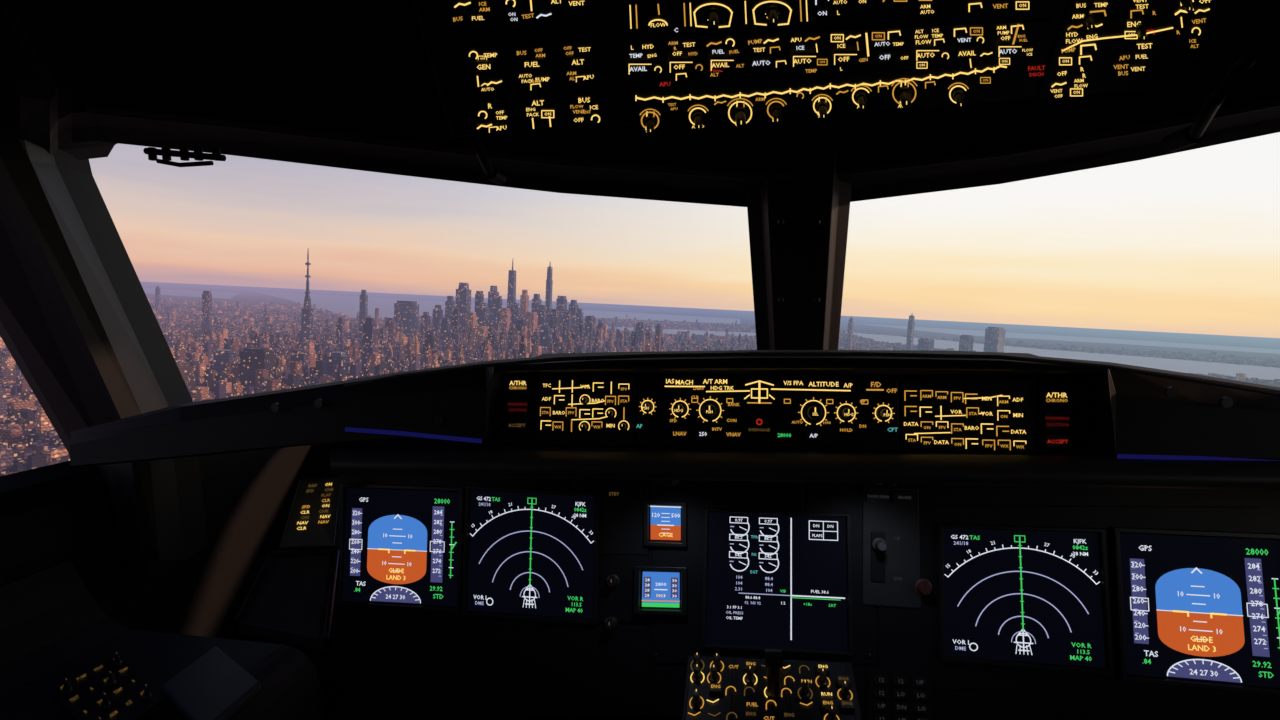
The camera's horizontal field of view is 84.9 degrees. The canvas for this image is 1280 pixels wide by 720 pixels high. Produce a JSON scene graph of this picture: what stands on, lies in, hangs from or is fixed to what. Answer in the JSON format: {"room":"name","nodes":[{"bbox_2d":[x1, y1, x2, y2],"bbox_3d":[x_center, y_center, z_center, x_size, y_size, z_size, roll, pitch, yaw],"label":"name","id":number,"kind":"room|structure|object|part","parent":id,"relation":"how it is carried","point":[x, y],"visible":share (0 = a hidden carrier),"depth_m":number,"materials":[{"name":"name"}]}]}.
{"room":"control cabin","nodes":[
{"label":"control cabin","id":0,"kind":"room"},
{"bbox_2d":[0,444,330,719],"bbox_3d":[-1.051,0.203,0.422,0.110,2.000,3.100,1,4,8],"label":"wall","id":1,"kind":"structure","parent":0,"point":[52,515],"depth_m":1.46,"materials":[{"name":"black plastic"}]},
{"bbox_2d":[0,136,207,566],"bbox_3d":[-0.937,-0.030,1.132,0.282,0.939,0.450,1,4,8],"label":"window post","id":2,"kind":"object","parent":1,"relation":"attached to","point":[78,321],"visible":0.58,"depth_m":1.12,"materials":[{"name":"grey metal"}]},
{"bbox_2d":[326,439,862,719],"bbox_3d":[0.349,0.656,1.843,2.500,0.920,0.040,1,4,8],"label":"panel frame","id":3,"kind":"structure","parent":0,"point":[340,709],"depth_m":1.95,"materials":[{"name":"black plastic"}]},
{"bbox_2d":[70,350,1279,489],"bbox_3d":[0.203,0.099,1.280,2.214,0.291,0.990,1,4,8],"label":"shield","id":4,"kind":"object","parent":3,"relation":"on","point":[1159,428],"visible":0.96,"depth_m":0.83,"materials":[{"name":"plastic"}]},
{"bbox_2d":[490,372,1110,454],"bbox_3d":[0.183,0.068,0.908,0.756,0.125,0.134,1,4,8],"label":"control panel","id":5,"kind":"object","parent":4,"relation":"attached to","point":[978,413],"visible":1,"depth_m":0.86,"materials":[{"name":"black plastic"}]},
{"bbox_2d":[345,427,1279,460],"bbox_3d":[0.207,0.104,0.814,1.183,0.021,0.001,1,4,8],"label":"light","id":6,"kind":"object","parent":4,"relation":"attached to","point":[347,429],"depth_m":0.87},
{"bbox_2d":[0,0,1279,206],"bbox_3d":[0.118,-0.449,0.040,2.500,0.507,2.780,1,4,8],"label":"ceiling","id":7,"kind":"structure","parent":0,"point":[363,67],"depth_m":1.03,"materials":[{"name":"black plastic"}]},
{"bbox_2d":[143,147,225,166],"bbox_3d":[-0.711,-0.316,1.092,0.136,0.032,0.014,1,4,8],"label":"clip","id":8,"kind":"object","parent":7,"relation":"attached to","point":[166,153],"visible":1,"depth_m":1.09,"materials":[{"name":"black plastic"}]},
{"bbox_2d":[87,95,1279,179],"bbox_3d":[0.099,-0.334,1.024,1.656,0.071,0.412,1,4,8],"label":"trim","id":9,"kind":"structure","parent":7,"relation":"attached to","point":[1270,102],"depth_m":1.10,"materials":[{"name":"black plastic"}]},
{"bbox_2d":[1161,53,1256,151],"bbox_3d":[0.683,-0.314,0.851,0.058,0.082,0.177,1,4,8],"label":"handle","id":10,"kind":"object","parent":9,"relation":"attached to","point":[1193,134],"visible":1,"depth_m":0.81,"materials":[{"name":"black plastic"}]},
{"bbox_2d":[746,150,851,349],"bbox_3d":[0.316,-0.129,1.414,0.224,0.534,0.460,1,4,8],"label":"post","id":11,"kind":"object","parent":7,"relation":"attached to","point":[798,229],"visible":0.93,"depth_m":1.33,"materials":[{"name":"metal"}]},
{"bbox_2d":[412,0,1258,184],"bbox_3d":[0.220,-0.393,0.865,1.053,0.256,0.472,1,4,8],"label":"panel","id":12,"kind":"object","parent":7,"relation":"attached to","point":[501,68],"depth_m":0.88,"materials":[{"name":"black plastic"}]},
{"bbox_3d":[-0.251,-0.329,1.097,0.056,0.080,0.158,1,4,8],"label":"assist handle","id":13,"kind":"part","parent":12,"relation":"part of","materials":[{"name":"black plastic"}]},
{"bbox_3d":[0.119,1.244,0.349,2.500,0.030,3.140,1,4,8],"label":"floor","id":14,"kind":"structure","parent":0,"visible":0},
{"bbox_2d":[0,561,320,719],"bbox_3d":[-0.778,0.783,0.491,0.420,0.840,1.230,1,4,8],"label":"console","id":15,"kind":"object","parent":14,"relation":"on","point":[52,630],"visible":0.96,"depth_m":1.00},
{"bbox_2d":[52,652,159,719],"bbox_3d":[-0.670,0.421,0.883,0.164,0.026,0.184,1,4,8],"label":"control panel","id":16,"kind":"object","parent":15,"relation":"on","point":[112,690],"visible":1,"depth_m":0.88,"materials":[{"name":"plastic"}]},
{"bbox_2d":[161,646,260,719],"bbox_3d":[-0.563,0.428,0.918,0.139,0.012,0.184,1,4,8],"label":"tablet","id":17,"kind":"object","parent":15,"relation":"on","point":[214,686],"visible":1,"depth_m":0.91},
{"bbox_2d":[681,649,861,719],"bbox_3d":[0.082,0.812,0.378,0.230,0.825,1.249,1,4,8],"label":"pedestal","id":18,"kind":"object","parent":14,"relation":"on","point":[772,687],"visible":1,"depth_m":0.88,"materials":[{"name":"plastic"}]},
{"bbox_2d":[330,475,1279,719],"bbox_3d":[0.333,0.345,1.066,1.691,0.440,0.196,1,4,8],"label":"panel","id":19,"kind":"object","parent":14,"relation":"on","point":[414,662],"depth_m":1.04,"materials":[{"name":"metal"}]},
{"bbox_2d":[234,548,339,649],"bbox_3d":[-0.490,0.345,1.024,0.146,0.114,0.157,1,4,8],"label":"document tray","id":20,"kind":"object","parent":19,"relation":"attached to","point":[290,599],"visible":1,"depth_m":1.00,"materials":[{"name":"plastic"}]},
{"bbox_2d":[279,476,340,547],"bbox_3d":[-0.506,0.240,1.076,0.062,0.113,0.092,1,4,8],"label":"control panel","id":21,"kind":"object","parent":19,"relation":"attached to","point":[312,519],"visible":1,"depth_m":1.08,"materials":[{"name":"black plastic"}]},
{"bbox_2d":[336,483,464,612],"bbox_3d":[-0.384,0.298,1.117,0.220,0.194,0.048,1,4,8],"label":"display","id":22,"kind":"object","parent":19,"relation":"attached to","point":[400,547],"visible":1,"depth_m":1.12,"materials":[{"name":"glass"}]},
{"bbox_2d":[461,485,599,624],"bbox_3d":[-0.171,0.301,1.087,0.223,0.196,0.049,1,4,8],"label":"display","id":23,"kind":"object","parent":19,"relation":"attached to","point":[528,554],"visible":1,"depth_m":1.09,"materials":[{"name":"glass"}]},
{"bbox_3d":[-0.043,0.367,1.054,0.020,0.080,0.036,1,4,8],"label":"panel knob","id":24,"kind":"part","parent":19,"relation":"part of","materials":[{"name":"black plastic"}]},
{"bbox_2d":[633,565,686,614],"bbox_3d":[0.031,0.345,1.050,0.081,0.073,0.027,1,4,8],"label":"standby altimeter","id":25,"kind":"object","parent":19,"relation":"attached to","point":[658,590],"visible":1,"depth_m":1.05,"materials":[{"name":"glass"}]},
{"bbox_2d":[644,500,686,546],"bbox_3d":[0.038,0.248,1.063,0.067,0.070,0.026,1,4,8],"label":"indicator","id":26,"kind":"object","parent":19,"relation":"attached to","point":[665,522],"visible":1,"depth_m":1.06,"materials":[{"name":"glass"}]},
{"bbox_2d":[702,508,851,655],"bbox_3d":[0.201,0.325,1.032,0.216,0.202,0.050,1,4,8],"label":"display","id":27,"kind":"object","parent":19,"relation":"attached to","point":[778,580],"visible":1,"depth_m":1.03,"materials":[{"name":"glass"}]},
{"bbox_2d":[862,486,920,608],"bbox_3d":[0.364,0.272,1.012,0.081,0.167,0.056,1,4,8],"label":"panel","id":28,"kind":"object","parent":19,"relation":"attached to","point":[890,515],"visible":1,"depth_m":1.02,"materials":[{"name":"black plastic"}]},
{"bbox_3d":[0.364,0.255,1.011,0.068,0.125,0.055,1,4,8],"label":"lever","id":29,"kind":"part","parent":28,"relation":"part of","materials":[{"name":"plastic"}]},
{"bbox_2d":[868,668,934,719],"bbox_3d":[0.370,0.481,0.990,0.091,0.080,0.023,1,4,8],"label":"panel","id":30,"kind":"object","parent":19,"relation":"attached to","point":[892,694],"visible":1,"depth_m":0.99,"materials":[{"name":"plastic"}]},
{"bbox_3d":[0.405,0.326,0.997,0.024,0.025,0.024,1,4,8],"label":"autobrake knob","id":31,"kind":"part","parent":19,"relation":"part of","materials":[{"name":"red plastic"}]},
{"bbox_2d":[938,523,1113,674],"bbox_3d":[0.538,0.330,0.984,0.224,0.193,0.048,1,4,8],"label":"display","id":32,"kind":"object","parent":19,"relation":"attached to","point":[1010,596],"visible":1,"depth_m":0.98,"materials":[{"name":"glass"}]},
{"bbox_2d":[1112,527,1279,695],"bbox_3d":[0.768,0.337,0.950,0.223,0.206,0.051,1,4,8],"label":"display","id":33,"kind":"object","parent":19,"relation":"attached to","point":[1195,608],"visible":1,"depth_m":0.95,"materials":[{"name":"glass"}]},
{"label":"outside","id":34,"kind":"structure","parent":0,"visible":0},
{"bbox_2d":[140,281,1279,384],"bbox_3d":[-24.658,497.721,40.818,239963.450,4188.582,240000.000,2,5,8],"label":"ground","id":35,"kind":"structure","parent":34,"point":[746,317],"depth_m":8883.94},
{"bbox_2d":[155,286,160,309],"bbox_3d":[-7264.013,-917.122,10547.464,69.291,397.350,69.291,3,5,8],"label":"skyscraper","id":36,"kind":"structure","parent":35,"relation":"on","point":[157,289],"depth_m":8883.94,"materials":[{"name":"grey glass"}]},
{"bbox_2d":[176,362,195,388],"bbox_3d":[-1978.027,85.030,3022.742,98.072,152.101,98.072,3,5,8],"label":"skyscraper","id":37,"kind":"structure","parent":35,"relation":"on","point":[187,371],"depth_m":3007.15,"materials":[{"name":"grey concrete"}]},
{"bbox_2d":[202,291,211,331],"bbox_3d":[-4028.251,-434.902,6511.801,72.442,415.353,72.442,3,5,8],"label":"skyscraper","id":38,"kind":"structure","parent":35,"relation":"on","point":[206,295],"depth_m":6485.36,"materials":[{"name":"grey concrete"}]},
{"bbox_2d":[214,349,235,371],"bbox_3d":[-2124.108,28.478,3582.950,88.580,158.815,88.580,3,5,8],"label":"skyscraper","id":39,"kind":"structure","parent":35,"relation":"on","point":[221,357],"depth_m":3545.89,"materials":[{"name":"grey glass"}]},
{"bbox_2d":[239,347,275,386],"bbox_3d":[-1672.940,60.104,3066.537,123.582,224.664,123.582,3,5,8],"label":"skyscraper","id":40,"kind":"structure","parent":35,"relation":"on","point":[252,359],"depth_m":3013.77,"materials":[{"name":"grey concrete"}]},
{"bbox_2d":[291,350,309,373],"bbox_3d":[-1716.436,40.851,3535.553,73.395,182.129,73.395,3,5,8],"label":"skyscraper","id":41,"kind":"structure","parent":35,"relation":"on","point":[303,356],"depth_m":3502.86,"materials":[{"name":"grey concrete"}]},
{"bbox_2d":[299,249,314,342],"bbox_3d":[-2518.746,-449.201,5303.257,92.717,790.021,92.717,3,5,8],"label":"tower","id":42,"kind":"structure","parent":35,"relation":"on","point":[306,329],"depth_m":5285.45,"materials":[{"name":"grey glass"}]},
{"bbox_2d":[325,352,349,379],"bbox_3d":[-1448.805,60.682,3361.223,96.834,197.507,96.834,3,5,8],"label":"skyscraper","id":43,"kind":"structure","parent":35,"relation":"on","point":[340,358],"depth_m":3326.18,"materials":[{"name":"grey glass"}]},
{"bbox_2d":[335,318,344,347],"bbox_3d":[-2137.504,-154.114,4992.209,50.263,290.924,50.263,3,5,8],"label":"skyscraper","id":44,"kind":"structure","parent":35,"relation":"on","point":[340,325],"depth_m":4970.07,"materials":[{"name":"grey concrete"}]},
{"bbox_2d":[358,290,367,334],"bbox_3d":[-2606.777,-412.365,6597.989,64.928,496.612,64.927,3,5,8],"label":"skyscraper","id":45,"kind":"structure","parent":35,"relation":"on","point":[363,311],"depth_m":6569.02,"materials":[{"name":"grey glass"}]},
{"bbox_2d":[361,318,376,367],"bbox_3d":[-1524.090,-64.587,3944.412,66.089,344.262,66.089,3,5,8],"label":"skyscraper","id":46,"kind":"structure","parent":35,"relation":"on","point":[369,328],"depth_m":3915.37,"materials":[{"name":"grey concrete"}]},
{"bbox_2d":[385,318,395,341],"bbox_3d":[-2025.491,-200.096,5679.040,60.524,281.377,60.523,3,5,8],"label":"skyscraper","id":47,"kind":"structure","parent":35,"relation":"on","point":[392,320],"depth_m":5645.60,"materials":[{"name":"grey concrete"}]},
{"bbox_2d":[394,300,418,335],"bbox_3d":[-2166.651,-340.740,6494.759,166.059,414.279,166.059,3,5,8],"label":"skyscraper","id":48,"kind":"structure","parent":35,"relation":"on","point":[409,310],"depth_m":6412.94,"materials":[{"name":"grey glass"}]},
{"bbox_2d":[420,312,429,339],"bbox_3d":[-1852.094,-247.652,6042.856,64.332,333.758,64.331,3,5,8],"label":"skyscraper","id":49,"kind":"structure","parent":35,"relation":"on","point":[425,319],"depth_m":6012.64,"materials":[{"name":"grey concrete"}]},
{"bbox_2d":[421,335,438,355],"bbox_3d":[-1350.168,-45.408,4509.706,84.593,230.936,84.593,3,5,8],"label":"skyscraper","id":50,"kind":"structure","parent":35,"relation":"on","point":[430,339],"depth_m":4474.77,"materials":[{"name":"grey concrete"}]},
{"bbox_2d":[432,305,442,334],"bbox_3d":[-1828.935,-300.003,6323.675,76.915,394.418,76.915,3,5,8],"label":"skyscraper","id":51,"kind":"structure","parent":35,"relation":"on","point":[437,312],"depth_m":6288.90,"materials":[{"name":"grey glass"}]},
{"bbox_2d":[441,318,450,351],"bbox_3d":[-1452.791,-154.067,5229.919,55.886,319.553,55.886,3,5,8],"label":"skyscraper","id":52,"kind":"structure","parent":35,"relation":"on","point":[445,322],"depth_m":5202.24,"materials":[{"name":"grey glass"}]},
{"bbox_2d":[445,296,454,321],"bbox_3d":[-1838.032,-378.936,6759.517,83.469,479.508,83.469,3,5,8],"label":"skyscraper","id":53,"kind":"structure","parent":35,"relation":"on","point":[450,303],"depth_m":6719.06,"materials":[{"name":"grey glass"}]},
{"bbox_2d":[451,308,460,339],"bbox_3d":[-1475.695,-221.397,5603.678,61.978,390.317,61.978,3,5,8],"label":"skyscraper","id":54,"kind":"structure","parent":35,"relation":"on","point":[455,324],"depth_m":5575.74,"materials":[{"name":"grey concrete"}]},
{"bbox_2d":[455,282,470,333],"bbox_3d":[-1634.104,-408.342,6459.788,126.180,607.101,126.180,3,5,8],"label":"skyscraper","id":55,"kind":"structure","parent":35,"relation":"on","point":[463,294],"depth_m":6401.99,"materials":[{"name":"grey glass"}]},
{"bbox_2d":[465,312,476,337],"bbox_3d":[-1372.373,-207.914,5672.352,69.408,362.452,69.408,3,5,8],"label":"skyscraper","id":56,"kind":"structure","parent":35,"relation":"on","point":[471,317],"depth_m":5635.96,"materials":[{"name":"concrete"}]},
{"bbox_2d":[475,291,483,314],"bbox_3d":[-1600.331,-414.588,6950.041,68.685,542.824,68.684,3,5,8],"label":"skyscraper","id":57,"kind":"structure","parent":35,"relation":"on","point":[479,296],"depth_m":6908.69,"materials":[{"name":"grey concrete"}]},
{"bbox_2d":[473,326,488,355],"bbox_3d":[-1187.063,-116.252,5211.082,90.290,273.552,90.290,3,5,8],"label":"skyscraper","id":58,"kind":"structure","parent":35,"relation":"on","point":[481,332],"depth_m":5168.06,"materials":[{"name":"concrete"}]},
{"bbox_2d":[476,303,489,325],"bbox_3d":[-1376.136,-281.749,6125.897,104.907,435.027,104.907,3,5,8],"label":"skyscraper","id":59,"kind":"structure","parent":35,"relation":"on","point":[483,312],"depth_m":6080.55,"materials":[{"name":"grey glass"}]},
{"bbox_2d":[488,286,498,326],"bbox_3d":[-1480.020,-445.535,7044.891,101.717,600.816,101.718,3,5,8],"label":"skyscraper","id":60,"kind":"structure","parent":35,"relation":"on","point":[493,292],"depth_m":6996.96,"materials":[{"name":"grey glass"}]},
{"bbox_2d":[494,296,501,329],"bbox_3d":[-1306.001,-337.433,6432.387,56.841,502.764,56.841,3,5,8],"label":"skyscraper","id":61,"kind":"structure","parent":35,"relation":"on","point":[498,301],"depth_m":6398.86,"materials":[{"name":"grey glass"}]},
{"bbox_2d":[499,308,510,337],"bbox_3d":[-1207.130,-265.002,6246.637,79.425,398.643,79.425,3,5,8],"label":"skyscraper","id":62,"kind":"structure","parent":35,"relation":"on","point":[505,313],"depth_m":6206.53,"materials":[{"name":"concrete"}]},
{"bbox_2d":[507,260,515,319],"bbox_3d":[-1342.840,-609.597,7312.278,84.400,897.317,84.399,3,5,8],"label":"skyscraper","id":63,"kind":"structure","parent":35,"relation":"on","point":[511,296],"depth_m":7275.69,"materials":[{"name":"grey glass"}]},
{"bbox_2d":[512,303,520,321],"bbox_3d":[-1160.663,-310.438,6542.078,77.446,445.447,77.446,3,5,8],"label":"skyscraper","id":64,"kind":"structure","parent":35,"relation":"on","point":[516,310],"depth_m":6505.98,"materials":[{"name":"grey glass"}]},
{"bbox_2d":[515,320,526,336],"bbox_3d":[-943.736,-155.357,5537.291,71.625,322.145,71.625,3,5,8],"label":"skyscraper","id":65,"kind":"structure","parent":35,"relation":"on","point":[520,323],"depth_m":5500.03,"materials":[{"name":"grey concrete"}]},
{"bbox_2d":[520,290,528,319],"bbox_3d":[-1205.168,-439.064,7271.040,86.828,578.118,86.828,3,5,8],"label":"skyscraper","id":66,"kind":"structure","parent":35,"relation":"on","point":[524,298],"depth_m":7231.41,"materials":[{"name":"concrete"}]},
{"bbox_2d":[525,312,537,333],"bbox_3d":[-962.757,-235.190,6169.143,96.746,376.045,96.746,3,5,8],"label":"skyscraper","id":67,"kind":"structure","parent":35,"relation":"on","point":[532,317],"depth_m":6122.26,"materials":[{"name":"concrete"}]},
{"bbox_2d":[531,294,541,314],"bbox_3d":[-1094.650,-423.573,7363.556,100.127,543.073,100.127,3,5,8],"label":"skyscraper","id":68,"kind":"structure","parent":35,"relation":"on","point":[536,301],"depth_m":7318.44,"materials":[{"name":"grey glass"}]},
{"bbox_2d":[538,305,546,328],"bbox_3d":[-904.993,-287.840,6456.325,68.269,439.674,68.269,3,5,8],"label":"skyscraper","id":69,"kind":"structure","parent":35,"relation":"on","point":[542,310],"depth_m":6420.77,"materials":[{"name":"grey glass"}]},
{"bbox_2d":[539,326,551,352],"bbox_3d":[-737.440,-122.216,5472.806,91.844,287.040,91.844,3,5,8],"label":"skyscraper","id":70,"kind":"structure","parent":35,"relation":"on","point":[545,332],"depth_m":5438.60,"materials":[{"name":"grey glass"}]},
{"bbox_2d":[545,261,552,325],"bbox_3d":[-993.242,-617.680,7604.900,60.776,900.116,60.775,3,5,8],"label":"skyscraper","id":71,"kind":"structure","parent":35,"relation":"on","point":[549,282],"depth_m":7574.76,"materials":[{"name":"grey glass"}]},
{"bbox_2d":[549,309,559,335],"bbox_3d":[-803.720,-272.437,6529.303,100.397,407.081,100.396,3,5,8],"label":"skyscraper","id":72,"kind":"structure","parent":35,"relation":"on","point":[554,315],"depth_m":6491.70,"materials":[{"name":"grey concrete"}]},
{"bbox_2d":[556,296,566,327],"bbox_3d":[-835.334,-409.837,7401.066,99.640,535.179,99.641,3,5,8],"label":"skyscraper","id":73,"kind":"structure","parent":35,"relation":"on","point":[561,302],"depth_m":7350.68,"materials":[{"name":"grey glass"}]},
{"bbox_2d":[563,310,571,328],"bbox_3d":[-665.143,-251.966,6368.175,79.317,406.302,79.317,3,5,8],"label":"skyscraper","id":74,"kind":"structure","parent":35,"relation":"on","point":[567,317],"depth_m":6335.13,"materials":[{"name":"grey concrete"}]},
{"bbox_2d":[569,300,578,329],"bbox_3d":[-718.148,-393.699,7496.881,105.612,498.964,105.611,3,5,8],"label":"skyscraper","id":75,"kind":"structure","parent":35,"relation":"on","point":[573,306],"depth_m":7450.95,"materials":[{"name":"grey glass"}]},
{"bbox_2d":[575,308,582,332],"bbox_3d":[-583.165,-283.689,6683.004,73.633,426.142,73.633,3,5,8],"label":"skyscraper","id":76,"kind":"structure","parent":35,"relation":"on","point":[579,314],"depth_m":6652.14,"materials":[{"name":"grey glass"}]},
{"bbox_2d":[584,316,595,340],"bbox_3d":[-526.280,-290.153,7321.791,101.107,340.327,101.107,3,5,8],"label":"skyscraper","id":77,"kind":"structure","parent":35,"relation":"on","point":[590,321],"depth_m":7281.02,"materials":[{"name":"grey concrete"}]},
{"bbox_2d":[597,320,604,346],"bbox_3d":[-383.385,-231.380,6829.529,76.649,317.781,76.649,3,5,8],"label":"skyscraper","id":78,"kind":"structure","parent":35,"relation":"on","point":[601,324],"depth_m":6808.23,"materials":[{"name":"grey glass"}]},
{"bbox_2d":[0,298,1279,475],"bbox_3d":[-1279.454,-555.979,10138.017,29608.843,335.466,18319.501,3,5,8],"label":"city buildings","id":79,"kind":"structure","parent":35,"relation":"on","point":[29,440],"depth_m":4866.22},
{"bbox_2d":[636,322,646,350],"bbox_3d":[7.399,-230.640,7104.276,102.215,309.994,102.216,3,5,8],"label":"skyscraper","id":80,"kind":"structure","parent":35,"relation":"on","point":[641,327],"depth_m":7065.62,"materials":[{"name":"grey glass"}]},
{"bbox_2d":[654,324,662,340],"bbox_3d":[201.175,-245.232,7547.687,88.524,285.761,88.524,3,5,8],"label":"skyscraper","id":81,"kind":"structure","parent":35,"relation":"on","point":[659,327],"depth_m":7523.15,"materials":[{"name":"grey concrete"}]},
{"bbox_2d":[847,316,853,343],"bbox_3d":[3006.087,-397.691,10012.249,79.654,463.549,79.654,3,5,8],"label":"skyscraper","id":82,"kind":"structure","parent":35,"relation":"on","point":[850,324],"depth_m":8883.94,"materials":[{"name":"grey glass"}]},
{"bbox_2d":[906,313,914,349],"bbox_3d":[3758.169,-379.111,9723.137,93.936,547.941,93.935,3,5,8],"label":"skyscraper","id":83,"kind":"structure","parent":35,"relation":"on","point":[911,324],"depth_m":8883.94,"materials":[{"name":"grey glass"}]},
{"bbox_2d":[917,338,933,349],"bbox_3d":[3744.283,-174.104,9174.370,206.960,228.022,206.961,3,5,8],"label":"skyscraper","id":84,"kind":"structure","parent":35,"relation":"on","point":[923,343],"depth_m":8883.94,"materials":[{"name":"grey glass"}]},
{"bbox_2d":[958,335,973,350],"bbox_3d":[4268.613,-180.426,9167.299,177.870,293.479,177.869,3,5,8],"label":"skyscraper","id":85,"kind":"structure","parent":35,"relation":"on","point":[965,341],"depth_m":8883.94,"materials":[{"name":"grey concrete"}]},
{"bbox_2d":[983,327,1005,351],"bbox_3d":[4686.040,-228.385,9256.029,254.763,415.643,254.762,3,5,8],"label":"skyscraper","id":86,"kind":"structure","parent":35,"relation":"on","point":[994,341],"depth_m":8883.94,"materials":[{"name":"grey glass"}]},
{"bbox_2d":[885,344,1279,386],"bbox_3d":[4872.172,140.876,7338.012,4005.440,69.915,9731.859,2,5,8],"label":"parkland","id":87,"kind":"structure","parent":35,"relation":"on","point":[886,345],"depth_m":7082.90,"materials":[{"name":"green plant"}]},
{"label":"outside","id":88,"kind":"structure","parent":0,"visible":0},
{"bbox_2d":[143,288,1279,379],"bbox_3d":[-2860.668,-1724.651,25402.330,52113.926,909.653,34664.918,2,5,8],"label":"water","id":89,"kind":"structure","parent":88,"point":[347,305],"depth_m":8883.94,"materials":[{"name":"blue liquid"}]}
]}

